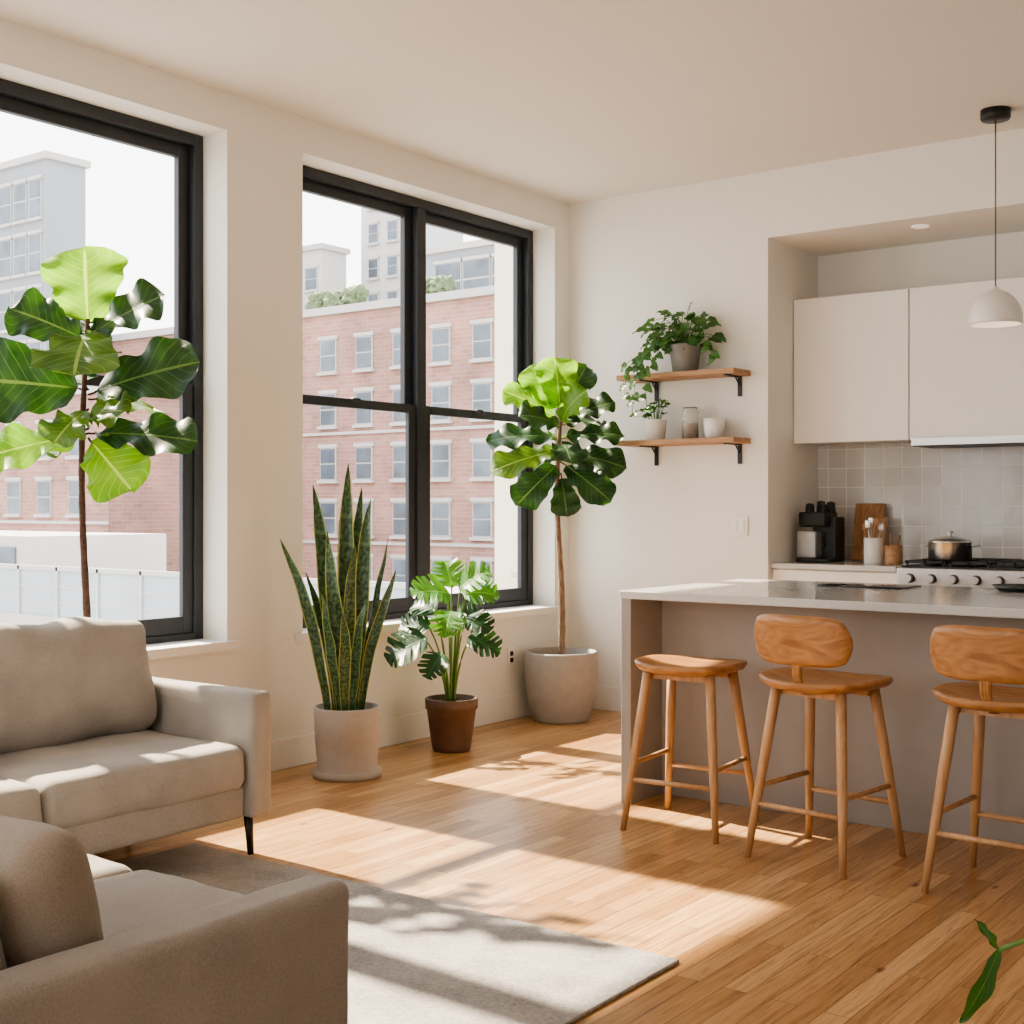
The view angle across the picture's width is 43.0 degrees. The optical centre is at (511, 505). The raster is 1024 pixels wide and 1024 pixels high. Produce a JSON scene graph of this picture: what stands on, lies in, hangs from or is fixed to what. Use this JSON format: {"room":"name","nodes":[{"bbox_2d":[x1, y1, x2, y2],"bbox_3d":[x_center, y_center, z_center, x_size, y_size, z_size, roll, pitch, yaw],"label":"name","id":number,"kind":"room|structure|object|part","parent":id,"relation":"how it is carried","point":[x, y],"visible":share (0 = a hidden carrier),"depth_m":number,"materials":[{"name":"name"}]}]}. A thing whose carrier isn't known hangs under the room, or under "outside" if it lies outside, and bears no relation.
{"room":"studio apartment","nodes":[
{"label":"studio apartment","id":0,"kind":"room"},
{"bbox_2d":[0,18,569,739],"bbox_3d":[-2.425,-0.330,4.977,0.300,3.260,10.640,0,0,37],"label":"wall","id":1,"kind":"structure","parent":0,"point":[255,154],"depth_m":6.35,"materials":[{"name":"paint"}]},
{"bbox_2d":[0,78,202,643],"bbox_3d":[-2.332,-0.560,5.201,0.100,2.440,2.710,0,0,37],"label":"frame","id":2,"kind":"object","parent":1,"relation":"attached to","point":[186,148],"visible":0.57,"depth_m":6.20,"materials":[{"name":"black metal"}]},
{"bbox_2d":[146,639,240,659],"bbox_3d":[-2.216,0.659,5.114,0.207,0.042,2.810,0,0,37],"label":"sill","id":3,"kind":"structure","parent":1,"relation":"attached to","point":[196,646],"depth_m":5.99,"materials":[{"name":"paint"}]},
{"bbox_2d":[271,692,530,771],"bbox_3d":[-2.496,1.225,4.618,0.018,0.150,9.580,0,0,37],"label":"baseboard","id":4,"kind":"structure","parent":1,"relation":"attached to","point":[293,751],"depth_m":7.13,"materials":[{"name":"paint"}]},
{"bbox_2d":[303,165,532,627],"bbox_3d":[-0.558,-0.560,7.559,0.100,2.440,2.210,0,0,37],"label":"frame","id":5,"kind":"object","parent":1,"relation":"attached to","point":[414,213],"visible":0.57,"depth_m":7.52,"materials":[{"name":"black metal"}]},
{"bbox_2d":[295,605,558,641],"bbox_3d":[-0.443,0.659,7.472,0.207,0.042,2.310,0,0,37],"label":"sill","id":6,"kind":"structure","parent":1,"relation":"attached to","point":[390,625],"depth_m":7.86,"materials":[{"name":"paint"}]},
{"bbox_2d":[507,647,514,665],"bbox_3d":[-0.004,0.920,7.936,0.010,0.114,0.072,0,0,37],"label":"wall outlet","id":7,"kind":"object","parent":1,"relation":"attached to","point":[510,651],"visible":1,"depth_m":7.93,"materials":[{"name":"paint"}]},
{"bbox_2d":[425,694,477,752],"bbox_3d":[-0.322,1.160,6.925,0.284,0.280,0.284,0,0,37],"label":"pot","id":8,"kind":"object","parent":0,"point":[451,717],"depth_m":6.83,"materials":[{"name":"brown ceramic"}]},
{"bbox_2d":[0,0,1023,203],"bbox_3d":[0.244,-2.035,2.970,6.980,0.150,10.640,0,0,37],"label":"ceiling","id":9,"kind":"structure","parent":0,"point":[566,101],"depth_m":5.88,"materials":[{"name":"paint"}]},
{"bbox_2d":[968,106,1022,327],"bbox_3d":[2.393,-1.428,6.434,0.256,1.062,0.256,0,0,37],"label":"pendant lamp","id":10,"kind":"object","parent":9,"relation":"hanging from","point":[995,308],"visible":1,"depth_m":6.37,"materials":[{"name":"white metal"}]},
{"bbox_3d":[2.393,-0.991,6.434,0.256,0.188,0.256,0,0,37],"label":"lamp shade","id":11,"kind":"part","parent":10,"relation":"part of","materials":[{"name":"white ceramic"}]},
{"bbox_3d":[2.393,-1.490,6.434,0.006,0.840,0.006,0,0,-31],"label":"cord","id":12,"kind":"part","parent":10,"relation":"part of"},
{"bbox_2d":[94,709,1023,1023],"bbox_3d":[0.244,1.375,2.970,6.980,0.150,10.640,0,0,37],"label":"floor","id":13,"kind":"structure","parent":0,"point":[523,824],"depth_m":4.59,"materials":[{"name":"brown wood"}]},
{"bbox_2d":[0,246,199,617],"bbox_3d":[-1.752,0.114,5.393,0.916,2.371,0.520,0,0,-9],"label":"fiddle leaf fig","id":14,"kind":"object","parent":13,"relation":"on","point":[85,281],"visible":0.88,"depth_m":5.31,"materials":[{"name":"plant"}]},
{"bbox_2d":[0,616,270,854],"bbox_3d":[-1.787,0.857,4.329,0.863,0.887,1.870,0,0,37],"label":"sofa","id":15,"kind":"object","parent":13,"relation":"on","point":[100,749],"visible":0.98,"depth_m":4.63,"materials":[{"name":"fabric"}]},
{"bbox_2d":[0,729,244,828],"bbox_3d":[-1.740,0.953,4.293,0.719,0.198,1.662,0,0,37],"label":"seat cushion","id":16,"kind":"object","parent":15,"relation":"on","point":[111,778],"depth_m":4.43,"materials":[{"name":"fabric"}]},
{"bbox_3d":[-1.787,0.859,4.329,0.863,0.572,1.870,0,0,37],"label":"frame","id":17,"kind":"part","parent":15,"relation":"part of","materials":[{"name":"fabric"}]},
{"bbox_2d":[280,462,395,782],"bbox_3d":[-0.805,0.545,6.228,0.454,1.510,0.410,0,0,37],"label":"potted snake plant","id":18,"kind":"object","parent":13,"relation":"on","point":[347,727],"visible":1,"depth_m":6.20,"materials":[{"name":"green plant"}]},
{"bbox_3d":[-0.793,1.131,6.265,0.336,0.337,0.336,0,0,37],"label":"pot","id":19,"kind":"part","parent":18,"relation":"part of","materials":[{"name":"white ceramic"}]},
{"bbox_2d":[119,843,678,1023],"bbox_3d":[-1.434,1.294,2.918,2.120,0.012,3.540,0,0,37],"label":"area rug","id":20,"kind":"object","parent":13,"relation":"on","point":[412,959],"visible":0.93,"depth_m":3.69,"materials":[{"name":"fabric"}]},
{"bbox_2d":[0,854,348,1023],"bbox_3d":[-1.134,0.903,2.485,1.490,0.770,1.062,0,0,37],"label":"sofa","id":21,"kind":"object","parent":20,"relation":"on","point":[173,949],"visible":0.82,"depth_m":2.16,"materials":[{"name":"fabric"}]},
{"bbox_2d":[0,815,103,968],"bbox_3d":[-0.865,0.670,2.179,0.453,0.309,0.234,0,0,37],"label":"throw pillow","id":22,"kind":"object","parent":21,"relation":"on","point":[49,905],"visible":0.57,"depth_m":2.02,"materials":[{"name":"fabric"}]},
{"bbox_2d":[87,854,243,938],"bbox_3d":[-1.093,0.877,2.537,1.274,0.200,0.929,0,0,37],"label":"seat cushion","id":23,"kind":"object","parent":21,"relation":"on","point":[128,900],"depth_m":2.63,"materials":[{"name":"fabric"}]},
{"bbox_2d":[384,558,501,752],"bbox_3d":[-0.371,0.790,6.918,0.623,1.019,0.472,0,0,-7],"label":"monstera","id":24,"kind":"object","parent":13,"relation":"on","point":[451,715],"visible":1,"depth_m":6.85,"materials":[{"name":"plant"}]},
{"bbox_2d":[486,356,626,724],"bbox_3d":[0.254,0.195,7.886,0.753,2.211,0.583,0,0,-26],"label":"fiddle leaf fig","id":25,"kind":"object","parent":13,"relation":"on","point":[560,681],"visible":1,"depth_m":7.83,"materials":[{"name":"plant"}]},
{"bbox_2d":[620,655,758,843],"bbox_3d":[0.726,0.963,5.291,0.444,0.679,0.445,0,0,32],"label":"bar stool","id":26,"kind":"object","parent":13,"relation":"on","point":[671,668],"visible":0.99,"depth_m":5.24,"materials":[{"name":"brown wood"}]},
{"bbox_3d":[0.726,0.650,5.291,0.444,0.052,0.380,0,0,32],"label":"seat","id":27,"kind":"part","parent":26,"relation":"part of","materials":[{"name":"brown wood"}]},
{"bbox_2d":[620,579,1023,844],"bbox_3d":[2.118,0.835,5.183,3.245,0.930,1.170,0,0,37],"label":"kitchen island","id":28,"kind":"object","parent":13,"relation":"on","point":[890,630],"visible":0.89,"depth_m":5.38,"materials":[{"name":"stone"}]},
{"bbox_2d":[620,579,1023,618],"bbox_3d":[2.118,0.388,5.183,3.245,0.035,1.170,0,0,37],"label":"island countertop","id":29,"kind":"structure","parent":28,"relation":"on","point":[940,600],"depth_m":5.37,"materials":[{"name":"stone"}]},
{"bbox_2d":[817,582,921,589],"bbox_3d":[1.640,0.366,5.974,0.400,0.008,0.260,0,0,37],"label":"induction hob","id":30,"kind":"object","parent":29,"relation":"in","point":[836,584],"visible":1,"depth_m":5.92,"materials":[{"name":"glass"}]},
{"bbox_2d":[992,584,1023,592],"bbox_3d":[2.222,0.357,5.649,0.260,0.025,0.260,0,0,37],"label":"baking tray","id":31,"kind":"object","parent":29,"relation":"on","point":[1001,587],"visible":1,"depth_m":5.61,"materials":[{"name":"black metal"}]},
{"bbox_2d":[744,614,905,878],"bbox_3d":[1.160,0.848,4.819,0.470,0.909,0.448,0,0,45],"label":"bar stool","id":32,"kind":"object","parent":13,"relation":"on","point":[798,642],"visible":1,"depth_m":4.73,"materials":[{"name":"brown wood"}]},
{"bbox_3d":[1.029,0.485,4.688,0.410,0.184,0.077,0,0,45],"label":"backrest","id":33,"kind":"part","parent":32,"relation":"part of","materials":[{"name":"brown wood"}]},
{"bbox_3d":[1.161,0.649,4.820,0.470,0.054,0.410,0,0,45],"label":"seat","id":34,"kind":"part","parent":32,"relation":"part of","materials":[{"name":"brown wood"}]},
{"bbox_2d":[771,560,923,583],"bbox_3d":[3.743,0.818,6.376,5.064,0.965,0.671,0,0,37],"label":"base cabinet","id":35,"kind":"object","parent":13,"relation":"on","point":[855,571],"visible":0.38,"depth_m":7.43,"materials":[{"name":"wood"}]},
{"bbox_2d":[771,560,923,571],"bbox_3d":[3.743,0.350,6.376,5.064,0.030,0.671,0,0,37],"label":"countertop","id":36,"kind":"structure","parent":35,"relation":"on","point":[847,565],"depth_m":7.44,"materials":[{"name":"stone"}]},
{"bbox_2d":[796,501,844,562],"bbox_3d":[1.848,0.151,7.809,0.215,0.368,0.257,0,0,37],"label":"coffee maker","id":37,"kind":"object","parent":36,"relation":"on","point":[825,543],"visible":1,"depth_m":7.76,"materials":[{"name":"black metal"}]},
{"bbox_3d":[1.786,0.230,7.798,0.120,0.160,0.110,0,0,37],"label":"steel tank","id":38,"kind":"part","parent":37,"relation":"part of","materials":[{"name":"silver metal"}]},
{"bbox_2d":[851,503,886,560],"bbox_3d":[2.163,0.157,7.859,0.220,0.345,0.130,0,0,37],"label":"cutting board","id":39,"kind":"object","parent":36,"relation":"on","point":[863,511],"visible":0.75,"depth_m":7.89,"materials":[{"name":"brown wood"}]},
{"bbox_2d":[862,518,883,563],"bbox_3d":[2.099,0.202,7.556,0.125,0.267,0.104,0,0,37],"label":"utensil crock","id":40,"kind":"object","parent":36,"relation":"on","point":[872,546],"visible":1,"depth_m":7.52,"materials":[{"name":"white ceramic"}]},
{"bbox_2d":[885,534,902,564],"bbox_3d":[2.190,0.249,7.462,0.100,0.171,0.100,0,0,37],"label":"wooden canister","id":41,"kind":"object","parent":36,"relation":"on","point":[893,553],"visible":1,"depth_m":7.42,"materials":[{"name":"brown wood"}]},
{"bbox_2d":[897,558,1023,587],"bbox_3d":[2.602,0.800,7.186,0.750,0.999,0.727,0,0,37],"label":"gas range","id":42,"kind":"object","parent":13,"relation":"on","point":[977,572],"visible":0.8,"depth_m":7.00,"materials":[{"name":"metal"}]},
{"bbox_2d":[921,531,979,560],"bbox_3d":[2.422,0.219,7.188,0.238,0.164,0.286,0,0,-17],"label":"stock pot","id":43,"kind":"object","parent":42,"relation":"on","point":[947,548],"visible":1,"depth_m":7.09,"materials":[{"name":"metal"}]},
{"bbox_2d":[920,625,1023,893],"bbox_3d":[1.673,0.848,4.396,0.470,0.909,0.448,0,0,41],"label":"bar stool","id":44,"kind":"object","parent":13,"relation":"on","point":[986,656],"visible":1,"depth_m":4.34,"materials":[{"name":"brown wood"}]},
{"bbox_3d":[1.552,0.485,4.256,0.410,0.184,0.077,0,0,41],"label":"backrest","id":45,"kind":"part","parent":44,"relation":"part of","materials":[{"name":"brown wood"}]},
{"bbox_3d":[1.674,0.649,4.397,0.470,0.054,0.410,0,0,41],"label":"seat","id":46,"kind":"part","parent":44,"relation":"part of","materials":[{"name":"brown wood"}]},
{"bbox_2d":[959,919,1023,1023],"bbox_3d":[0.610,0.797,1.181,0.321,1.005,0.346,0,0,37],"label":"leaf","id":47,"kind":"object","parent":13,"relation":"on","point":[982,990],"visible":1,"depth_m":1.17,"materials":[{"name":"plant"}]},
{"bbox_2d":[524,647,597,724],"bbox_3d":[0.297,1.090,7.898,0.452,0.420,0.452,0,0,37],"label":"pot","id":48,"kind":"object","parent":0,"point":[561,682],"depth_m":7.72,"materials":[{"name":"ceramic"}]},
{"bbox_2d":[570,128,1023,687],"bbox_3d":[3.224,-0.330,6.848,6.480,3.260,0.860,0,0,37],"label":"wall","id":49,"kind":"structure","parent":0,"point":[742,249],"depth_m":7.83,"materials":[{"name":"paint"}]},
{"bbox_2d":[592,686,620,711],"bbox_3d":[0.939,1.225,8.017,1.386,0.150,0.018,0,0,37],"label":"baseboard","id":50,"kind":"structure","parent":49,"relation":"attached to","point":[607,698],"depth_m":8.25,"materials":[{"name":"paint"}]},
{"bbox_2d":[616,367,750,400],"bbox_3d":[1.025,-0.725,7.825,0.800,0.150,0.219,0,0,37],"label":"floating shelf","id":51,"kind":"object","parent":49,"relation":"attached to","point":[655,378],"visible":0.84,"depth_m":7.71,"materials":[{"name":"brown wood"}]},
{"bbox_2d":[619,302,726,416],"bbox_3d":[0.956,-0.877,7.756,0.658,0.702,0.358,0,0,26],"label":"pothos","id":52,"kind":"object","parent":51,"relation":"on","point":[684,351],"visible":1,"depth_m":7.75,"materials":[{"name":"plant"}]},
{"bbox_2d":[669,343,700,371],"bbox_3d":[1.039,-0.883,7.803,0.200,0.165,0.200,0,0,37],"label":"pot","id":53,"kind":"object","parent":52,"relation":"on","point":[684,356],"depth_m":7.73,"materials":[{"name":"grey ceramic"}]},
{"bbox_2d":[616,437,750,465],"bbox_3d":[1.025,-0.325,7.825,0.800,0.150,0.219,0,0,37],"label":"floating shelf","id":54,"kind":"object","parent":49,"relation":"attached to","point":[656,443],"visible":0.93,"depth_m":7.72,"materials":[{"name":"brown wood"}]},
{"bbox_2d":[638,398,669,439],"bbox_3d":[0.868,-0.529,7.926,0.203,0.255,0.174,0,0,1],"label":"potted herb","id":55,"kind":"object","parent":54,"relation":"on","point":[654,428],"visible":0.82,"depth_m":7.89,"materials":[{"name":"white ceramic"}]},
{"bbox_2d":[644,419,666,439],"bbox_3d":[0.877,-0.464,7.937,0.144,0.125,0.144,0,0,37],"label":"pot","id":56,"kind":"object","parent":55,"relation":"on","point":[654,428],"depth_m":7.88,"materials":[{"name":"white ceramic"}]},
{"bbox_2d":[682,407,698,437],"bbox_3d":[1.069,-0.496,7.793,0.100,0.190,0.100,0,0,37],"label":"storage jar","id":57,"kind":"object","parent":54,"relation":"on","point":[690,415],"visible":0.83,"depth_m":7.75,"materials":[{"name":"white"}]},
{"bbox_2d":[703,418,724,437],"bbox_3d":[1.197,-0.459,7.696,0.128,0.115,0.128,0,0,37],"label":"ceramic cup","id":58,"kind":"object","parent":54,"relation":"on","point":[713,427],"visible":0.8,"depth_m":7.65,"materials":[{"name":"white ceramic"}]},
{"bbox_2d":[730,516,747,535],"bbox_3d":[1.347,0.120,7.713,0.116,0.116,0.012,0,0,37],"label":"light switch","id":59,"kind":"object","parent":49,"relation":"attached to","point":[738,525],"visible":1,"depth_m":7.71,"materials":[{"name":"paint"}]},
{"bbox_2d":[794,277,1023,444],"bbox_3d":[3.836,-0.814,6.500,5.064,0.872,0.360,0,0,37],"label":"upper cabinet","id":60,"kind":"object","parent":49,"relation":"attached to","point":[901,365],"visible":1,"depth_m":7.46,"materials":[{"name":"white wood"}]},
{"bbox_2d":[911,435,1023,448],"bbox_3d":[2.706,-0.362,7.324,0.800,0.045,0.360,0,0,37],"label":"range hood","id":61,"kind":"object","parent":60,"relation":"attached to","point":[1010,440],"visible":1,"depth_m":7.27,"materials":[{"name":"white metal"}]},
{"bbox_2d":[911,224,929,228],"bbox_3d":[2.290,-1.566,7.287,0.100,0.008,0.100,0,0,37],"label":"recessed light","id":62,"kind":"object","parent":49,"relation":"in","point":[919,226],"visible":1,"depth_m":7.29,"materials":[{"name":"white"}]},
{"bbox_2d":[818,443,1023,560],"bbox_3d":[3.947,-0.023,6.648,5.064,0.714,0.007,0,0,37],"label":"tile backsplash","id":63,"kind":"structure","parent":49,"relation":"attached to","point":[976,494],"depth_m":7.73,"materials":[{"name":"grey tile"}]},
{"label":"outside","id":64,"kind":"structure","parent":0,"visible":0},
{"bbox_3d":[-9.902,15.450,70.014,220.000,0.300,220.000,0,0,37],"label":"ground","id":65,"kind":"structure","parent":64,"visible":0},
{"bbox_2d":[0,150,90,385],"bbox_3d":[-44.163,-4.025,97.662,36.500,38.650,3.500,0,0,37],"label":"office building","id":66,"kind":"structure","parent":65,"relation":"on","point":[43,193],"depth_m":86.99,"materials":[{"name":"concrete"}]},
{"bbox_2d":[0,386,178,571],"bbox_3d":[-41.175,4.275,89.158,51.500,22.050,5.500,0,0,37],"label":"building","id":67,"kind":"structure","parent":65,"relation":"on","point":[42,496],"depth_m":74.77,"materials":[{"name":"red brick"}]},
{"bbox_2d":[0,530,465,624],"bbox_3d":[-12.734,8.200,47.118,43.000,14.200,20.000,0,0,37],"label":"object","id":68,"kind":"structure","parent":65,"relation":"on","point":[40,571],"depth_m":34.70,"materials":[{"name":"stone"}]},
{"bbox_2d":[97,285,494,587],"bbox_3d":[-19.170,1.775,92.627,58.500,27.050,15.500,0,0,37],"label":"brick apartment building","id":69,"kind":"structure","parent":65,"relation":"on","point":[350,351],"depth_m":73.90,"materials":[{"name":"red brick"}]},
{"bbox_2d":[305,274,456,308],"bbox_3d":[-7.835,-12.594,77.093,11.415,1.568,1.702,0,0,37],"label":"hedge","id":70,"kind":"object","parent":69,"relation":"on","point":[359,293],"visible":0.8,"depth_m":77.88,"materials":[{"name":"green plant"}]},
{"bbox_2d":[303,243,349,309],"bbox_3d":[-20.459,-3.425,114.869,13.700,37.450,3.500,0,0,37],"label":"tower","id":71,"kind":"structure","parent":65,"relation":"on","point":[324,265],"depth_m":110.47,"materials":[{"name":"white concrete"}]},
{"bbox_2d":[361,207,462,301],"bbox_3d":[-8.642,-6.925,112.862,7.000,44.450,6.500,0,0,37],"label":"concrete tower","id":72,"kind":"structure","parent":65,"relation":"on","point":[380,232],"depth_m":111.04,"materials":[{"name":"grey concrete"}]},
{"bbox_2d":[426,239,494,289],"bbox_3d":[0.830,-1.725,92.599,14.500,34.050,5.500,0,0,37],"label":"building","id":73,"kind":"structure","parent":65,"relation":"on","point":[471,264],"depth_m":92.42,"materials":[{"name":"concrete"}]},
{"bbox_2d":[495,243,516,588],"bbox_3d":[8.572,3.475,37.348,15.700,23.650,10.500,0,0,37],"label":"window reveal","id":74,"kind":"structure","parent":65,"relation":"on","point":[505,509],"depth_m":37.73,"materials":[{"name":"white paint"}]}
]}

